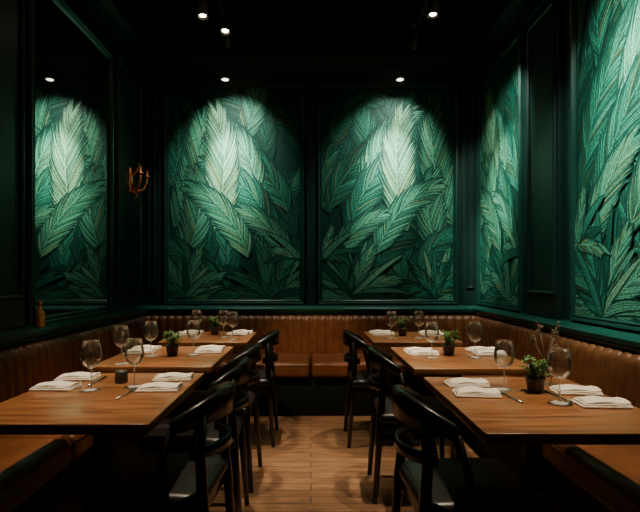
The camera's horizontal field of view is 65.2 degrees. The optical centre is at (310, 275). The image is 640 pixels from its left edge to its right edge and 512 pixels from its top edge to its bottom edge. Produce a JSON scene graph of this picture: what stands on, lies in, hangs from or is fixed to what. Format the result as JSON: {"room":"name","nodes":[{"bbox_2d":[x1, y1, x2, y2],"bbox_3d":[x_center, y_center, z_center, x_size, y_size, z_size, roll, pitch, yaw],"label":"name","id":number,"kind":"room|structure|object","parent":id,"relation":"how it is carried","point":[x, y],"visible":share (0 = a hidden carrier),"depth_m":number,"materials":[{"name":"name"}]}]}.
{"room":"restaurant","nodes":[
{"label":"restaurant","id":0,"kind":"room"},
{"bbox_2d":[0,0,143,349],"bbox_3d":[-1.680,-0.475,2.135,0.100,3.350,5.470,0,0,0],"label":"wall","id":1,"kind":"structure","parent":0,"point":[128,91],"depth_m":4.42,"materials":[{"name":"green paint"}]},
{"bbox_2d":[0,0,24,329],"bbox_3d":[-1.605,-0.840,2.550,0.050,2.240,0.520,0,0,0],"label":"room structure","id":2,"kind":"structure","parent":1,"relation":"attached to","point":[12,12],"depth_m":2.68,"materials":[{"name":"green paint"}]},
{"bbox_2d":[25,0,113,325],"bbox_3d":[-1.611,-0.745,3.450,0.036,2.106,1.216,0,0,0],"label":"wall mirror","id":3,"kind":"object","parent":1,"relation":"attached to","point":[69,71],"visible":0.88,"depth_m":3.32,"materials":[{"name":"mirror"}]},
{"bbox_2d":[0,305,148,348],"bbox_3d":[-1.590,0.325,2.135,0.080,0.090,5.470,0,0,0],"label":"room structure","id":4,"kind":"structure","parent":1,"relation":"attached to","point":[24,334],"depth_m":3.16,"materials":[{"name":"green paint"}]},
{"bbox_2d":[34,301,44,326],"bbox_3d":[-1.575,0.220,2.900,0.058,0.150,0.058,0,0,0],"label":"bottle","id":5,"kind":"object","parent":4,"relation":"on","point":[39,314],"visible":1,"depth_m":2.88,"materials":[{"name":"brown glass"}]},
{"bbox_2d":[82,0,151,74],"bbox_3d":[-1.570,-2.055,2.135,0.120,0.190,5.470,0,0,0],"label":"room structure","id":6,"kind":"structure","parent":1,"relation":"attached to","point":[109,13],"depth_m":4.15,"materials":[{"name":"green paint"}]},
{"bbox_2d":[114,56,142,290],"bbox_3d":[-1.613,-0.850,4.450,0.034,1.950,0.620,0,0,0],"label":"room structure","id":7,"kind":"structure","parent":1,"relation":"attached to","point":[118,63],"depth_m":4.22,"materials":[{"name":"green paint"}]},
{"bbox_2d":[129,161,149,200],"bbox_3d":[-1.552,-0.855,4.500,0.157,0.353,0.234,0,0,0],"label":"wall sconce","id":8,"kind":"object","parent":1,"relation":"attached to","point":[132,189],"visible":1,"depth_m":4.49,"materials":[{"name":"gold metal"}]},
{"bbox_2d":[118,0,503,49],"bbox_3d":[0.000,-2.200,2.185,3.460,0.100,5.570,0,0,0],"label":"ceiling","id":9,"kind":"structure","parent":0,"point":[164,24],"depth_m":4.27,"materials":[{"name":"paint"}]},
{"bbox_2d":[197,0,208,20],"bbox_3d":[-0.809,-2.033,3.740,0.090,0.204,0.110,0,0,0],"label":"track spotlight","id":10,"kind":"object","parent":9,"relation":"hanging from","point":[202,5],"visible":1,"depth_m":3.71,"materials":[{"name":"metal"}]},
{"bbox_2d":[416,0,427,28],"bbox_3d":[0.900,-2.139,2.400,0.035,0.022,3.900,0,0,0],"label":"ceiling track","id":11,"kind":"object","parent":9,"relation":"attached to","point":[425,3],"visible":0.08,"depth_m":4.04,"materials":[{"name":"metal"}]},
{"bbox_2d":[408,21,420,49],"bbox_3d":[0.877,-2.028,4.241,0.097,0.215,0.147,0,0,0],"label":"track spotlight","id":12,"kind":"object","parent":11,"relation":"hanging from","point":[416,33],"visible":1,"depth_m":4.21,"materials":[{"name":"metal"}]},
{"bbox_2d":[427,0,438,18],"bbox_3d":[0.907,-2.033,3.720,0.091,0.204,0.110,0,0,0],"label":"track spotlight","id":13,"kind":"object","parent":11,"relation":"hanging from","point":[433,5],"visible":1,"depth_m":3.69,"materials":[{"name":"metal"}]},
{"bbox_3d":[-0.710,-2.139,2.400,0.035,0.022,3.900,0,0,0],"label":"ceiling track","id":14,"kind":"object","parent":9,"relation":"attached to","visible":0},
{"bbox_2d":[219,4,230,35],"bbox_3d":[-0.682,-2.031,3.980,0.089,0.208,0.110,0,0,0],"label":"track spotlight","id":15,"kind":"object","parent":14,"relation":"hanging from","point":[225,26],"visible":1,"depth_m":3.95,"materials":[{"name":"metal"}]},
{"bbox_2d":[222,34,232,48],"bbox_3d":[-0.713,-2.028,4.221,0.090,0.215,0.148,0,0,0],"label":"track spotlight","id":16,"kind":"object","parent":14,"relation":"hanging from","point":[226,40],"visible":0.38,"depth_m":4.21,"materials":[{"name":"metal"}]},
{"bbox_2d":[147,75,474,364],"bbox_3d":[0.000,-0.475,4.920,3.460,3.350,0.100,0,0,0],"label":"wall","id":17,"kind":"structure","parent":0,"point":[164,78],"depth_m":4.87,"materials":[{"name":"green paint"}]},
{"bbox_2d":[143,74,160,304],"bbox_3d":[-1.540,-0.840,4.845,0.170,2.240,0.050,0,0,0],"label":"room structure","id":18,"kind":"structure","parent":17,"relation":"attached to","point":[152,82],"depth_m":4.84,"materials":[{"name":"green paint"}]},
{"bbox_2d":[164,82,304,304],"bbox_3d":[-0.745,-0.800,4.852,1.370,2.160,0.034,0,0,0],"label":"wall panel","id":19,"kind":"object","parent":17,"relation":"attached to","point":[234,152],"visible":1,"depth_m":4.86,"materials":[{"name":"green paper"}]},
{"bbox_2d":[146,305,475,313],"bbox_3d":[0.000,0.325,4.830,3.260,0.090,0.080,0,0,0],"label":"room structure","id":20,"kind":"structure","parent":17,"relation":"attached to","point":[153,309],"depth_m":4.81,"materials":[{"name":"green paint"}]},
{"bbox_2d":[306,74,315,304],"bbox_3d":[0.000,-0.840,4.848,0.105,2.240,0.045,0,0,0],"label":"room structure","id":21,"kind":"structure","parent":17,"relation":"attached to","point":[310,78],"depth_m":4.84,"materials":[{"name":"green paint"}]},
{"bbox_2d":[145,50,478,74],"bbox_3d":[0.000,-2.055,4.810,3.260,0.190,0.120,0,0,0],"label":"room structure","id":22,"kind":"structure","parent":17,"relation":"attached to","point":[162,62],"depth_m":4.81,"materials":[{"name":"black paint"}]},
{"bbox_2d":[317,82,457,304],"bbox_3d":[0.745,-0.800,4.852,1.370,2.160,0.034,0,0,0],"label":"wall panel","id":23,"kind":"object","parent":17,"relation":"attached to","point":[387,152],"visible":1,"depth_m":4.86,"materials":[{"name":"green paper"}]},
{"bbox_2d":[461,74,478,304],"bbox_3d":[1.540,-0.840,4.845,0.170,2.240,0.050,0,0,0],"label":"room structure","id":24,"kind":"structure","parent":17,"relation":"attached to","point":[469,81],"depth_m":4.84,"materials":[{"name":"green paint"}]},
{"bbox_2d":[209,416,483,511],"bbox_3d":[0.000,1.250,2.185,3.460,0.100,5.570,0,0,0],"label":"floor","id":25,"kind":"structure","parent":0,"point":[310,467],"depth_m":3.12,"materials":[{"name":"brown wood"}]},
{"bbox_2d":[0,321,144,511],"bbox_3d":[-1.357,0.788,1.810,0.545,0.825,4.800,0,0,0],"label":"banquette","id":26,"kind":"object","parent":25,"relation":"on","point":[39,473],"visible":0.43,"depth_m":2.46,"materials":[{"name":"brown leather"}]},
{"bbox_2d":[0,438,71,511],"bbox_3d":[-1.298,0.793,1.810,0.427,0.144,0.950,0,0,0],"label":"seat cushion","id":27,"kind":"object","parent":26,"relation":"on","point":[26,464],"depth_m":2.02,"materials":[{"name":"brown leather"}]},
{"bbox_2d":[0,435,92,461],"bbox_3d":[-1.298,0.793,2.770,0.427,0.144,0.950,0,0,0],"label":"seat cushion","id":28,"kind":"object","parent":26,"relation":"on","point":[81,444],"depth_m":2.31,"materials":[{"name":"brown leather"}]},
{"bbox_2d":[0,373,203,482],"bbox_3d":[-0.800,0.825,1.920,0.610,0.750,0.800,0,0,0],"label":"dining table","id":29,"kind":"object","parent":25,"relation":"on","point":[98,414],"visible":0.88,"depth_m":1.74,"materials":[{"name":"brown wood"}]},
{"bbox_2d":[29,380,81,390],"bbox_3d":[-1.020,0.436,2.000,0.165,0.027,0.100,0,0,2],"label":"folded napkin","id":30,"kind":"object","parent":29,"relation":"on","point":[59,385],"visible":1,"depth_m":1.96,"materials":[{"name":"white fabric"}]},
{"bbox_2d":[54,372,100,380],"bbox_3d":[-1.020,0.436,2.190,0.165,0.027,0.100,0,0,-3],"label":"folded napkin","id":31,"kind":"object","parent":29,"relation":"on","point":[75,376],"visible":0.99,"depth_m":2.15,"materials":[{"name":"white fabric"}]},
{"bbox_2d":[81,340,101,391],"bbox_3d":[-0.865,0.352,1.970,0.078,0.195,0.078,0,0,0],"label":"wine glass","id":32,"kind":"object","parent":29,"relation":"on","point":[85,342],"visible":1,"depth_m":1.96,"materials":[{"name":"glass"}]},
{"bbox_2d":[81,340,101,368],"bbox_3d":[-0.865,0.309,1.970,0.078,0.110,0.078,0,0,0],"label":"bowl","id":33,"kind":"object","parent":32,"relation":"on","point":[85,342],"depth_m":1.96,"materials":[{"name":"clear glass"}]},
{"bbox_2d":[115,370,127,383],"bbox_3d":[-0.800,0.424,2.110,0.054,0.050,0.054,0,0,0],"label":"candle holder","id":34,"kind":"object","parent":29,"relation":"on","point":[121,376],"visible":1,"depth_m":2.09,"materials":[{"name":"black glass"}]},
{"bbox_2d":[124,338,143,388],"bbox_3d":[-0.717,0.352,2.030,0.078,0.195,0.078,0,0,0],"label":"wine glass","id":35,"kind":"object","parent":29,"relation":"on","point":[128,361],"visible":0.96,"depth_m":2.02,"materials":[{"name":"glass"}]},
{"bbox_2d":[124,338,143,365],"bbox_3d":[-0.717,0.309,2.030,0.078,0.110,0.078,0,0,0],"label":"bowl","id":36,"kind":"object","parent":35,"relation":"on","point":[128,361],"depth_m":2.02,"materials":[{"name":"clear glass"}]},
{"bbox_2d":[135,381,182,391],"bbox_3d":[-0.600,0.436,1.980,0.165,0.027,0.100,0,0,-2],"label":"folded napkin","id":37,"kind":"object","parent":29,"relation":"on","point":[159,386],"visible":1,"depth_m":1.94,"materials":[{"name":"white fabric"}]},
{"bbox_2d":[152,372,193,381],"bbox_3d":[-0.600,0.436,2.180,0.165,0.027,0.100,0,0,-6],"label":"folded napkin","id":38,"kind":"object","parent":29,"relation":"on","point":[171,376],"visible":1,"depth_m":2.14,"materials":[{"name":"white fabric"}]},
{"bbox_2d":[79,381,234,511],"bbox_3d":[-0.531,0.799,1.859,0.481,0.803,0.442,0,0,3],"label":"dining chair","id":39,"kind":"object","parent":25,"relation":"on","point":[163,481],"visible":1,"depth_m":1.71,"materials":[{"name":"wood"}]},
{"bbox_2d":[89,346,233,414],"bbox_3d":[-0.800,0.825,2.840,0.610,0.750,0.720,0,0,0],"label":"dining table","id":40,"kind":"object","parent":25,"relation":"on","point":[161,363],"visible":0.4,"depth_m":2.60,"materials":[{"name":"brown wood"}]},
{"bbox_2d":[113,325,129,364],"bbox_3d":[-0.970,0.352,2.560,0.078,0.195,0.078,0,0,0],"label":"wine glass","id":41,"kind":"object","parent":40,"relation":"on","point":[117,326],"visible":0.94,"depth_m":2.55,"materials":[{"name":"glass"}]},
{"bbox_2d":[113,325,129,346],"bbox_3d":[-0.970,0.309,2.560,0.078,0.110,0.078,0,0,0],"label":"bowl","id":42,"kind":"object","parent":41,"relation":"on","point":[126,326],"depth_m":2.55,"materials":[{"name":"clear glass"}]},
{"bbox_2d":[123,348,155,353],"bbox_3d":[-1.000,0.436,2.920,0.165,0.027,0.100,0,0,-3],"label":"folded napkin","id":43,"kind":"object","parent":40,"relation":"on","point":[136,350],"visible":0.8,"depth_m":2.88,"materials":[{"name":"white fabric"}]},
{"bbox_2d":[131,345,161,350],"bbox_3d":[-1.010,0.436,3.060,0.165,0.027,0.100,0,0,0],"label":"folded napkin","id":44,"kind":"object","parent":40,"relation":"on","point":[158,347],"visible":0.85,"depth_m":3.03,"materials":[{"name":"white fabric"}]},
{"bbox_2d":[144,321,157,356],"bbox_3d":[-0.900,0.352,2.810,0.078,0.195,0.078,0,0,0],"label":"wine glass","id":45,"kind":"object","parent":40,"relation":"on","point":[146,322],"visible":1,"depth_m":2.80,"materials":[{"name":"glass"}]},
{"bbox_2d":[144,321,157,340],"bbox_3d":[-0.900,0.309,2.810,0.078,0.110,0.078,0,0,0],"label":"bowl","id":46,"kind":"object","parent":45,"relation":"on","point":[146,322],"depth_m":2.80,"materials":[{"name":"clear glass"}]},
{"bbox_2d":[162,331,181,355],"bbox_3d":[-0.785,0.376,2.831,0.097,0.146,0.120,0,0,33],"label":"potted herb","id":47,"kind":"object","parent":40,"relation":"on","point":[172,348],"visible":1,"depth_m":2.81,"materials":[{"name":"green plant"}]},
{"bbox_2d":[165,344,178,355],"bbox_3d":[-0.785,0.419,2.830,0.076,0.060,0.076,0,0,33],"label":"pot","id":48,"kind":"object","parent":47,"relation":"attached to","point":[172,349],"depth_m":2.80,"materials":[{"name":"ceramic"}]},
{"bbox_2d":[186,320,199,355],"bbox_3d":[-0.670,0.352,2.850,0.078,0.195,0.078,0,0,0],"label":"wine glass","id":49,"kind":"object","parent":40,"relation":"on","point":[189,321],"visible":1,"depth_m":2.83,"materials":[{"name":"glass"}]},
{"bbox_2d":[186,320,199,339],"bbox_3d":[-0.670,0.309,2.850,0.078,0.110,0.078,0,0,0],"label":"bowl","id":50,"kind":"object","parent":49,"relation":"on","point":[197,321],"depth_m":2.84,"materials":[{"name":"clear glass"}]},
{"bbox_2d":[193,348,223,353],"bbox_3d":[-0.600,0.436,2.940,0.165,0.027,0.100,0,0,-2],"label":"folded napkin","id":51,"kind":"object","parent":40,"relation":"on","point":[202,350],"visible":1,"depth_m":2.90,"materials":[{"name":"white fabric"}]},
{"bbox_2d":[139,357,249,511],"bbox_3d":[-0.536,0.799,2.421,0.481,0.803,0.442,0,0,-3],"label":"dining chair","id":52,"kind":"object","parent":25,"relation":"on","point":[237,371],"visible":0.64,"depth_m":2.27,"materials":[{"name":"black wood"}]},
{"bbox_2d":[158,332,256,389],"bbox_3d":[-0.740,0.825,3.720,0.610,0.750,0.640,0,0,0],"label":"dining table","id":53,"kind":"object","parent":25,"relation":"on","point":[206,338],"visible":0.25,"depth_m":3.49,"materials":[{"name":"brown wood"}]},
{"bbox_2d":[191,310,201,336],"bbox_3d":[-0.850,0.352,3.720,0.078,0.195,0.078,0,0,0],"label":"wine glass","id":54,"kind":"object","parent":53,"relation":"on","point":[193,311],"visible":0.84,"depth_m":3.71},
{"bbox_2d":[191,310,201,324],"bbox_3d":[-0.850,0.309,3.720,0.078,0.110,0.078,0,0,0],"label":"bowl","id":55,"kind":"object","parent":54,"relation":"on","point":[193,311],"depth_m":3.71,"materials":[{"name":"clear glass"}]},
{"bbox_2d":[208,316,220,334],"bbox_3d":[-0.741,0.376,3.840,0.120,0.146,0.097,0,0,8],"label":"potted herb","id":56,"kind":"object","parent":53,"relation":"on","point":[214,329],"visible":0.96,"depth_m":3.82,"materials":[{"name":"green plant"}]},
{"bbox_2d":[210,326,219,334],"bbox_3d":[-0.740,0.419,3.840,0.076,0.060,0.076,0,0,8],"label":"pot","id":57,"kind":"object","parent":56,"relation":"attached to","point":[214,330],"depth_m":3.81,"materials":[{"name":"ceramic"}]},
{"bbox_2d":[218,310,227,337],"bbox_3d":[-0.640,0.352,3.660,0.078,0.195,0.078,0,0,0],"label":"wine glass","id":58,"kind":"object","parent":53,"relation":"on","point":[220,323],"visible":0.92,"depth_m":3.65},
{"bbox_2d":[218,310,227,325],"bbox_3d":[-0.640,0.309,3.660,0.078,0.110,0.078,0,0,0],"label":"bowl","id":59,"kind":"object","parent":58,"relation":"on","point":[220,323],"depth_m":3.64,"materials":[{"name":"clear glass"}]},
{"bbox_2d":[227,312,237,339],"bbox_3d":[-0.556,0.352,3.550,0.078,0.195,0.078,0,0,0],"label":"wine glass","id":60,"kind":"object","parent":53,"relation":"on","point":[228,312],"visible":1,"depth_m":3.54,"materials":[{"name":"glass"}]},
{"bbox_2d":[227,312,237,326],"bbox_3d":[-0.556,0.309,3.550,0.078,0.110,0.078,0,0,0],"label":"bowl","id":61,"kind":"object","parent":60,"relation":"on","point":[228,312],"depth_m":3.53,"materials":[{"name":"clear glass"}]},
{"bbox_2d":[226,331,248,335],"bbox_3d":[-0.560,0.436,3.820,0.165,0.027,0.100,0,0,3],"label":"folded napkin","id":62,"kind":"object","parent":53,"relation":"on","point":[235,333],"visible":1,"depth_m":3.78,"materials":[{"name":"white fabric"}]},
{"bbox_2d":[171,342,261,492],"bbox_3d":[-0.536,0.799,2.969,0.481,0.803,0.442,0,0,2],"label":"dining chair","id":63,"kind":"object","parent":25,"relation":"on","point":[253,351],"visible":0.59,"depth_m":2.87,"materials":[{"name":"black wood"}]},
{"bbox_2d":[209,329,278,446],"bbox_3d":[-0.476,0.799,3.700,0.481,0.803,0.442,0,0,0],"label":"dining chair","id":64,"kind":"object","parent":25,"relation":"on","point":[267,383],"visible":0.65,"depth_m":3.54,"materials":[{"name":"black wood"}]},
{"bbox_2d":[143,315,478,415],"bbox_3d":[0.000,0.788,4.547,3.240,0.825,0.645,0,0,0],"label":"banquette","id":65,"kind":"object","parent":25,"relation":"on","point":[303,388],"visible":0.26,"depth_m":4.76,"materials":[{"name":"brown leather"}]},
{"bbox_2d":[124,316,150,348],"bbox_3d":[-1.568,0.545,4.480,0.121,0.340,0.520,0,0,0],"label":"banquette","id":66,"kind":"object","parent":65,"relation":"on","point":[136,325],"visible":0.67,"depth_m":4.42,"materials":[{"name":"brown leather"}]},
{"bbox_2d":[255,354,309,377],"bbox_3d":[-0.270,0.793,4.488,0.530,0.144,0.527,0,0,0],"label":"seat cushion","id":67,"kind":"object","parent":65,"relation":"on","point":[287,365],"depth_m":4.23,"materials":[{"name":"brown leather"}]},
{"bbox_2d":[312,354,370,377],"bbox_3d":[0.270,0.793,4.488,0.530,0.144,0.527,0,0,0],"label":"seat cushion","id":68,"kind":"object","parent":65,"relation":"on","point":[323,365],"depth_m":4.23,"materials":[{"name":"brown leather"}]},
{"bbox_2d":[471,316,497,346],"bbox_3d":[1.568,0.545,4.480,0.121,0.340,0.520,0,0,0],"label":"banquette","id":69,"kind":"object","parent":65,"relation":"on","point":[487,324],"visible":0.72,"depth_m":4.41,"materials":[{"name":"brown leather"}]},
{"bbox_2d":[343,330,413,447],"bbox_3d":[0.476,0.799,3.680,0.481,0.803,0.442,0,0,0],"label":"dining chair","id":70,"kind":"object","parent":25,"relation":"on","point":[357,380],"visible":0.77,"depth_m":3.50,"materials":[{"name":"black wood"}]},
{"bbox_2d":[364,332,462,445],"bbox_3d":[0.730,0.825,3.720,0.610,0.750,0.640,0,0,0],"label":"dining table","id":71,"kind":"object","parent":25,"relation":"on","point":[410,340],"visible":0.41,"depth_m":3.54,"materials":[{"name":"brown wood"}]},
{"bbox_2d":[372,331,394,335],"bbox_3d":[0.550,0.436,3.810,0.165,0.027,0.100,0,0,-3],"label":"folded napkin","id":72,"kind":"object","parent":71,"relation":"on","point":[381,333],"visible":1,"depth_m":3.77,"materials":[{"name":"white fabric"}]},
{"bbox_2d":[386,311,396,338],"bbox_3d":[0.580,0.352,3.600,0.078,0.195,0.078,0,0,0],"label":"wine glass","id":73,"kind":"object","parent":71,"relation":"on","point":[387,311],"visible":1,"depth_m":3.59,"materials":[{"name":"glass"}]},
{"bbox_2d":[386,311,396,326],"bbox_3d":[0.580,0.309,3.600,0.078,0.110,0.078,0,0,0],"label":"bowl","id":74,"kind":"object","parent":73,"relation":"on","point":[387,311],"depth_m":3.59,"materials":[{"name":"clear glass"}]},
{"bbox_2d":[396,316,409,335],"bbox_3d":[0.689,0.376,3.759,0.097,0.146,0.120,0,0,41],"label":"potted herb","id":75,"kind":"object","parent":71,"relation":"on","point":[402,330],"visible":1,"depth_m":3.74,"materials":[{"name":"green plant"}]},
{"bbox_2d":[398,327,407,335],"bbox_3d":[0.690,0.419,3.760,0.076,0.060,0.076,0,0,41],"label":"pot","id":76,"kind":"object","parent":75,"relation":"attached to","point":[402,331],"depth_m":3.73,"materials":[{"name":"ceramic"}]},
{"bbox_2d":[413,311,423,338],"bbox_3d":[0.780,0.352,3.620,0.078,0.195,0.078,0,0,0],"label":"wine glass","id":77,"kind":"object","parent":71,"relation":"on","point":[415,311],"visible":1,"depth_m":3.60,"materials":[{"name":"glass"}]},
{"bbox_2d":[413,311,423,325],"bbox_3d":[0.780,0.309,3.620,0.078,0.110,0.078,0,0,0],"label":"bowl","id":78,"kind":"object","parent":77,"relation":"on","point":[415,311],"depth_m":3.60,"materials":[{"name":"clear glass"}]},
{"bbox_2d":[367,345,460,503],"bbox_3d":[0.556,0.799,2.821,0.481,0.803,0.442,0,0,2],"label":"dining chair","id":79,"kind":"object","parent":25,"relation":"on","point":[382,362],"visible":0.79,"depth_m":2.66,"materials":[{"name":"black wood"}]},
{"bbox_2d":[390,347,532,457],"bbox_3d":[0.810,0.825,2.800,0.620,0.750,0.740,0,0,0],"label":"dining table","id":80,"kind":"object","parent":25,"relation":"on","point":[459,364],"visible":0.37,"depth_m":2.57,"materials":[{"name":"brown wood"}]},
{"bbox_2d":[403,347,432,352],"bbox_3d":[0.635,0.436,2.970,0.165,0.027,0.100,0,0,0],"label":"folded napkin","id":81,"kind":"object","parent":80,"relation":"on","point":[405,350],"visible":0.69,"depth_m":2.94,"materials":[{"name":"white fabric"}]},
{"bbox_2d":[407,350,439,355],"bbox_3d":[0.640,0.436,2.860,0.165,0.027,0.100,0,0,-5],"label":"folded napkin","id":82,"kind":"object","parent":80,"relation":"on","point":[413,352],"visible":1,"depth_m":2.82,"materials":[{"name":"white fabric"}]},
{"bbox_2d":[425,322,438,358],"bbox_3d":[0.665,0.352,2.750,0.078,0.195,0.078,0,0,0],"label":"wine glass","id":83,"kind":"object","parent":80,"relation":"on","point":[427,323],"visible":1,"depth_m":2.74,"materials":[{"name":"glass"}]},
{"bbox_2d":[425,322,438,341],"bbox_3d":[0.665,0.309,2.750,0.078,0.110,0.078,0,0,0],"label":"bowl","id":84,"kind":"object","parent":83,"relation":"on","point":[427,323],"depth_m":2.74,"materials":[{"name":"clear glass"}]},
{"bbox_2d":[442,330,459,355],"bbox_3d":[0.784,0.376,2.851,0.097,0.146,0.120,0,0,-25],"label":"potted herb","id":85,"kind":"object","parent":80,"relation":"on","point":[448,348],"visible":1,"depth_m":2.83,"materials":[{"name":"green plant"}]},
{"bbox_2d":[442,343,455,355],"bbox_3d":[0.785,0.419,2.850,0.076,0.060,0.076,0,0,-25],"label":"pot","id":86,"kind":"object","parent":85,"relation":"on","point":[448,348],"depth_m":2.82,"materials":[{"name":"ceramic"}]},
{"bbox_2d":[468,322,481,357],"bbox_3d":[0.905,0.352,2.760,0.078,0.195,0.078,0,0,0],"label":"wine glass","id":87,"kind":"object","parent":80,"relation":"on","point":[470,323],"visible":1,"depth_m":2.75,"materials":[{"name":"glass"}]},
{"bbox_2d":[468,322,481,341],"bbox_3d":[0.905,0.309,2.760,0.078,0.110,0.078,0,0,0],"label":"bowl","id":88,"kind":"object","parent":87,"relation":"on","point":[479,323],"depth_m":2.75,"materials":[{"name":"clear glass"}]},
{"bbox_2d":[465,346,494,351],"bbox_3d":[1.020,0.436,3.000,0.165,0.027,0.100,0,0,0],"label":"folded napkin","id":89,"kind":"object","parent":80,"relation":"on","point":[470,349],"visible":0.72,"depth_m":2.97,"materials":[{"name":"white fabric"}]},
{"bbox_2d":[472,350,506,355],"bbox_3d":[1.020,0.436,2.860,0.165,0.027,0.100,0,0,3],"label":"folded napkin","id":90,"kind":"object","parent":80,"relation":"on","point":[478,352],"visible":0.92,"depth_m":2.82,"materials":[{"name":"white fabric"}]},
{"bbox_2d":[391,384,552,511],"bbox_3d":[0.536,0.799,1.799,0.481,0.803,0.442,0,0,-3],"label":"dining chair","id":91,"kind":"object","parent":25,"relation":"on","point":[430,483],"visible":1,"depth_m":1.67,"materials":[{"name":"black wood"}]},
{"bbox_2d":[423,377,639,494],"bbox_3d":[0.810,0.825,1.830,0.620,0.750,0.800,0,0,0],"label":"dining table","id":92,"kind":"object","parent":25,"relation":"on","point":[535,423],"visible":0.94,"depth_m":1.61,"materials":[{"name":"brown wood"}]},
{"bbox_2d":[443,377,489,387],"bbox_3d":[0.640,0.436,2.060,0.165,0.027,0.100,0,0,0],"label":"folded napkin","id":93,"kind":"object","parent":92,"relation":"on","point":[454,382],"visible":0.98,"depth_m":2.02,"materials":[{"name":"white fabric"}]},
{"bbox_2d":[452,386,501,397],"bbox_3d":[0.625,0.436,1.890,0.165,0.027,0.100,0,0,6],"label":"folded napkin","id":94,"kind":"object","parent":92,"relation":"on","point":[470,391],"visible":1,"depth_m":1.85,"materials":[{"name":"white fabric"}]},
{"bbox_2d":[494,339,514,390],"bbox_3d":[0.765,0.352,1.980,0.078,0.195,0.078,0,0,0],"label":"wine glass","id":95,"kind":"object","parent":92,"relation":"on","point":[498,341],"visible":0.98,"depth_m":1.97,"materials":[{"name":"glass"}]},
{"bbox_2d":[494,339,514,367],"bbox_3d":[0.765,0.309,1.980,0.078,0.110,0.078,0,0,0],"label":"bowl","id":96,"kind":"object","parent":95,"relation":"on","point":[498,341],"depth_m":1.97,"materials":[{"name":"clear glass"}]},
{"bbox_2d":[519,354,549,392],"bbox_3d":[0.871,0.376,1.940,0.120,0.146,0.097,0,0,0],"label":"potted herb","id":97,"kind":"object","parent":92,"relation":"on","point":[535,382],"visible":0.96,"depth_m":1.92,"materials":[{"name":"plant"}]},
{"bbox_2d":[525,374,545,392],"bbox_3d":[0.870,0.419,1.940,0.076,0.060,0.076,0,0,0],"label":"pot","id":98,"kind":"object","parent":97,"relation":"on","point":[535,383],"depth_m":1.92,"materials":[{"name":"ceramic"}]},
{"bbox_2d":[530,321,560,384],"bbox_3d":[0.975,0.318,2.084,0.126,0.263,0.082,0,0,0],"label":"bud vase","id":99,"kind":"object","parent":92,"relation":"on","point":[555,332],"visible":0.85,"depth_m":2.08,"materials":[{"name":"clear glass"}]},
{"bbox_2d":[547,347,571,404],"bbox_3d":[0.880,0.352,1.770,0.078,0.195,0.078,0,0,0],"label":"wine glass","id":100,"kind":"object","parent":92,"relation":"on","point":[552,349],"visible":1,"depth_m":1.76,"materials":[{"name":"glass"}]},
{"bbox_2d":[547,347,571,378],"bbox_3d":[0.880,0.309,1.770,0.078,0.110,0.078,0,0,0],"label":"bowl","id":101,"kind":"object","parent":100,"relation":"on","point":[552,349],"depth_m":1.76,"materials":[{"name":"clear glass"}]},
{"bbox_2d":[549,384,602,395],"bbox_3d":[1.020,0.436,1.930,0.165,0.027,0.100,0,0,7],"label":"folded napkin","id":102,"kind":"object","parent":92,"relation":"on","point":[566,389],"visible":0.98,"depth_m":1.90,"materials":[{"name":"white fabric"}]},
{"bbox_2d":[571,396,633,408],"bbox_3d":[1.010,0.436,1.740,0.165,0.027,0.100,0,0,3],"label":"folded napkin","id":103,"kind":"object","parent":92,"relation":"on","point":[598,402],"visible":0.99,"depth_m":1.71,"materials":[{"name":"white fabric"}]},
{"bbox_2d":[441,321,639,511],"bbox_3d":[1.357,0.788,1.810,0.545,0.825,4.800,0,0,0],"label":"banquette","id":104,"kind":"object","parent":25,"relation":"on","point":[576,478],"visible":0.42,"depth_m":2.37,"materials":[{"name":"brown leather"}]},
{"bbox_2d":[441,375,514,376],"bbox_3d":[1.298,0.793,3.730,0.427,0.144,0.950,0,0,0],"label":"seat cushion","id":105,"kind":"object","parent":104,"relation":"on","point":[441,375],"depth_m":3.63,"materials":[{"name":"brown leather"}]},
{"bbox_2d":[543,445,551,461],"bbox_3d":[1.298,0.793,2.770,0.427,0.144,0.950,0,0,0],"label":"seat cushion","id":106,"kind":"object","parent":104,"relation":"on","point":[546,448],"depth_m":2.31,"materials":[{"name":"brown leather"}]},
{"bbox_2d":[551,445,639,511],"bbox_3d":[1.298,0.793,1.810,0.427,0.144,0.950,0,0,0],"label":"seat cushion","id":107,"kind":"object","parent":104,"relation":"on","point":[609,473],"depth_m":1.94,"materials":[{"name":"brown leather"}]},
{"bbox_2d":[479,0,639,353],"bbox_3d":[1.680,-0.475,2.135,0.100,3.350,5.470,0,0,0],"label":"wall","id":108,"kind":"structure","parent":0,"point":[566,3],"depth_m":3.21,"materials":[{"name":"green paint"}]},
{"bbox_2d":[477,31,523,312],"bbox_3d":[1.612,-0.800,4.330,0.034,2.160,1.000,0,0,0],"label":"wall panel","id":109,"kind":"object","parent":108,"relation":"attached to","point":[500,90],"visible":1,"depth_m":4.25,"materials":[{"name":"paper"}]},
{"bbox_2d":[470,0,535,73],"bbox_3d":[1.570,-2.055,2.135,0.120,0.190,5.470,0,0,0],"label":"room structure","id":110,"kind":"structure","parent":108,"relation":"attached to","point":[510,14],"depth_m":4.17,"materials":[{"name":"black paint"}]},
{"bbox_2d":[524,0,562,318],"bbox_3d":[1.605,-0.840,3.470,0.050,2.240,0.500,0,0,0],"label":"room structure","id":111,"kind":"structure","parent":108,"relation":"attached to","point":[544,18],"depth_m":3.40,"materials":[{"name":"green paint"}]},
{"bbox_2d":[473,305,639,352],"bbox_3d":[1.590,0.325,2.135,0.080,0.090,5.470,0,0,0],"label":"room structure","id":112,"kind":"structure","parent":108,"relation":"attached to","point":[618,338],"depth_m":3.00,"materials":[{"name":"green paint"}]},
{"bbox_2d":[570,0,639,331],"bbox_3d":[1.612,-0.800,2.420,0.034,2.160,1.350,0,0,0],"label":"wall panel","id":113,"kind":"object","parent":108,"relation":"attached to","point":[604,34],"visible":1,"depth_m":2.74,"materials":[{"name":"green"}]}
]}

